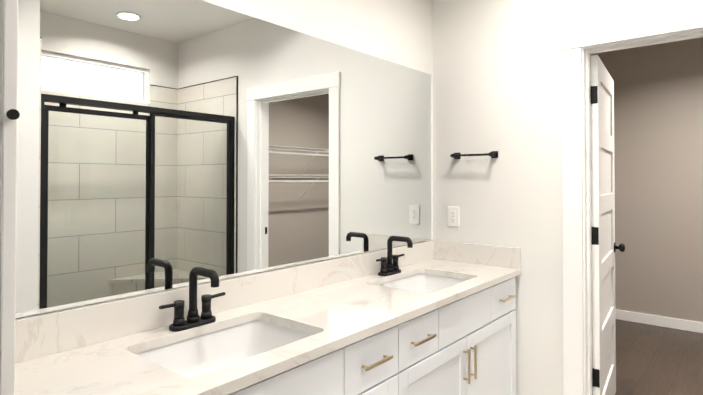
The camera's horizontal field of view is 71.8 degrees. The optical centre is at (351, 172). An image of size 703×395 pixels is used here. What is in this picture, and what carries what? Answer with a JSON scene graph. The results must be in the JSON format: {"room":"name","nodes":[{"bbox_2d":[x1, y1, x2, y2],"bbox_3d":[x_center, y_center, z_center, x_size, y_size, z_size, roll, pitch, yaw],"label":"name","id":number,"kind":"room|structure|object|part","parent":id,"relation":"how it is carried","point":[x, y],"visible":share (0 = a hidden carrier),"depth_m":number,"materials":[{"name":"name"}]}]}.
{"room":"bathroom","nodes":[
{"label":"bathroom","id":0,"kind":"room"},
{"bbox_2d":[15,0,432,318],"bbox_3d":[-0.437,0.047,1.942,0.120,2.745,8.650,-1,-1,40],"label":"wall","id":1,"kind":"structure","parent":0,"point":[397,31],"depth_m":2.47,"materials":[{"name":"white paint"}]},
{"bbox_2d":[15,0,430,317],"bbox_3d":[-0.267,-0.106,2.047,0.007,1.005,2.350,-1,-1,40],"label":"mirror","id":2,"kind":"object","parent":1,"relation":"attached to","point":[165,144],"visible":1,"depth_m":1.70,"materials":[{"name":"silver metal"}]},
{"bbox_2d":[15,240,434,363],"bbox_3d":[-0.257,0.455,2.041,0.020,0.112,2.396,-1,-1,40],"label":"backsplash","id":3,"kind":"structure","parent":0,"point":[42,334],"depth_m":1.60,"materials":[{"name":"white stone"}]},
{"bbox_2d":[432,0,702,394],"bbox_3d":[1.192,0.054,2.482,1.704,2.745,0.118,-1,-1,40],"label":"wall","id":4,"kind":"structure","parent":0,"point":[496,76],"depth_m":2.65,"materials":[{"name":"white paint"}]},
{"bbox_2d":[448,206,458,226],"bbox_3d":[0.604,0.262,2.882,0.074,0.118,0.008,-1,-1,40],"label":"electrical outlet","id":5,"kind":"object","parent":4,"relation":"attached to","point":[453,216],"visible":1,"depth_m":2.88,"materials":[{"name":"white plastic"}]},
{"bbox_2d":[450,151,497,158],"bbox_3d":[0.699,-0.099,2.777,0.270,0.038,0.057,-1,-1,40],"label":"towel bar","id":6,"kind":"object","parent":4,"relation":"attached to","point":[493,154],"visible":1,"depth_m":2.73,"materials":[{"name":"black metal"}]},
{"bbox_2d":[435,240,520,267],"bbox_3d":[0.710,0.465,2.782,0.524,0.112,0.020,-1,-1,40],"label":"backsplash","id":7,"kind":"structure","parent":4,"relation":"attached to","point":[505,256],"depth_m":2.76,"materials":[{"name":"white stone"}]},
{"bbox_2d":[590,55,615,394],"bbox_3d":[1.469,0.407,2.829,0.043,2.024,0.843,0,-1,34],"label":"door","id":8,"kind":"structure","parent":4,"relation":"in","point":[603,252],"depth_m":2.70,"materials":[{"name":"white wood"}]},
{"bbox_3d":[1.238,0.327,2.505,0.012,1.554,0.043,-1,-1,40],"label":"door hinges","id":9,"kind":"part","parent":8,"relation":"part of","materials":[{"name":"black metal"}]},
{"bbox_3d":[1.259,0.327,2.506,0.031,1.550,0.002,0,-1,33],"label":"door hinge leaves","id":10,"kind":"part","parent":8,"relation":"part of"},
{"bbox_2d":[614,242,624,251],"bbox_3d":[1.682,0.480,3.139,0.158,0.062,0.093,-1,-1,40],"label":"door knob","id":11,"kind":"object","parent":8,"relation":"attached to","point":[621,247],"depth_m":3.09,"materials":[{"name":"black metal"}]},
{"bbox_2d":[560,3,702,394],"bbox_3d":[1.512,0.344,2.200,1.035,2.159,0.142,-1,-1,40],"label":"door frame","id":12,"kind":"structure","parent":4,"relation":"attached to","point":[574,41],"depth_m":2.43,"materials":[{"name":"white wood"}]},
{"bbox_2d":[590,37,702,321],"bbox_3d":[3.444,0.078,4.267,2.900,2.745,0.120,-1,-1,40],"label":"wall","id":13,"kind":"structure","parent":0,"point":[658,130],"depth_m":4.62,"materials":[{"name":"beige paint"}]},
{"bbox_2d":[615,309,702,332],"bbox_3d":[3.402,1.402,4.198,2.899,0.095,0.014,-1,-1,40],"label":"baseboard","id":14,"kind":"structure","parent":13,"relation":"attached to","point":[674,323],"depth_m":4.58,"materials":[{"name":"white wood"}]},
{"bbox_2d":[592,319,702,394],"bbox_3d":[2.530,1.486,3.143,2.900,0.100,2.750,-1,-1,40],"label":"floor","id":15,"kind":"structure","parent":0,"point":[654,360],"depth_m":3.73,"materials":[{"name":"brown wood"}]},
{"bbox_3d":[0.832,1.459,1.088,2.900,0.100,2.580,-1,-1,40],"label":"floor","id":16,"kind":"structure","parent":0,"visible":0},
{"bbox_2d":[219,272,520,394],"bbox_3d":[-0.050,0.980,1.861,0.557,0.878,2.374,-1,-1,40],"label":"bathroom vanity","id":17,"kind":"object","parent":16,"relation":"on","point":[435,317],"depth_m":1.90,"materials":[{"name":"white wood"}]},
{"bbox_2d":[15,260,520,394],"bbox_3d":[-0.055,0.524,1.873,0.545,0.030,2.396,-1,-1,40],"label":"countertop","id":18,"kind":"structure","parent":17,"relation":"on","point":[335,314],"depth_m":1.49,"materials":[{"name":"white stone"}]},
{"bbox_2d":[159,267,225,331],"bbox_3d":[-0.483,0.407,1.573,0.163,0.195,0.244,-1,-1,40],"label":"faucet","id":19,"kind":"object","parent":18,"relation":"on","point":[193,320],"visible":0.98,"depth_m":1.59,"materials":[{"name":"black metal"}]},
{"bbox_2d":[135,316,310,375],"bbox_3d":[-0.369,0.612,1.476,0.385,0.181,0.540,-1,-1,40],"label":"sink","id":20,"kind":"object","parent":18,"relation":"in","point":[194,352],"depth_m":1.65,"materials":[{"name":"white ceramic"}]},
{"bbox_2d":[376,236,412,275],"bbox_3d":[0.237,0.418,2.444,0.163,0.195,0.244,-1,-1,40],"label":"faucet","id":21,"kind":"object","parent":18,"relation":"on","point":[388,268],"visible":1,"depth_m":2.46,"materials":[{"name":"black metal"}]},
{"bbox_2d":[379,272,470,291],"bbox_3d":[0.351,0.624,2.347,0.385,0.181,0.540,-1,-1,40],"label":"sink","id":22,"kind":"object","parent":18,"relation":"in","point":[421,281],"depth_m":2.57,"materials":[{"name":"white ceramic"}]},
{"bbox_3d":[-0.807,0.033,0.866,0.681,2.745,0.120,-1,-1,40],"label":"wall","id":23,"kind":"structure","parent":0,"visible":0},
{"bbox_2d":[0,0,3,350],"bbox_3d":[-0.009,0.338,0.203,1.388,2.119,0.120,-1,-1,40],"label":"trim","id":24,"kind":"structure","parent":23,"relation":"attached to","point":[1,60],"depth_m":0.68,"materials":[{"name":"grey wood"}]},
{"bbox_2d":[0,0,17,394],"bbox_3d":[0.035,0.292,0.257,1.562,2.212,0.018,-1,-1,40],"label":"door frame","id":25,"kind":"structure","parent":23,"relation":"attached to","point":[9,200],"depth_m":0.69,"materials":[{"name":"white wood"}]},
{"bbox_2d":[6,109,19,119],"bbox_3d":[-0.481,-0.082,0.687,0.014,0.015,0.015,-1,-1,40],"label":"robe hook","id":26,"kind":"object","parent":23,"relation":"attached to","point":[12,114],"visible":1,"depth_m":0.68,"materials":[{"name":"black metal"}]}
]}

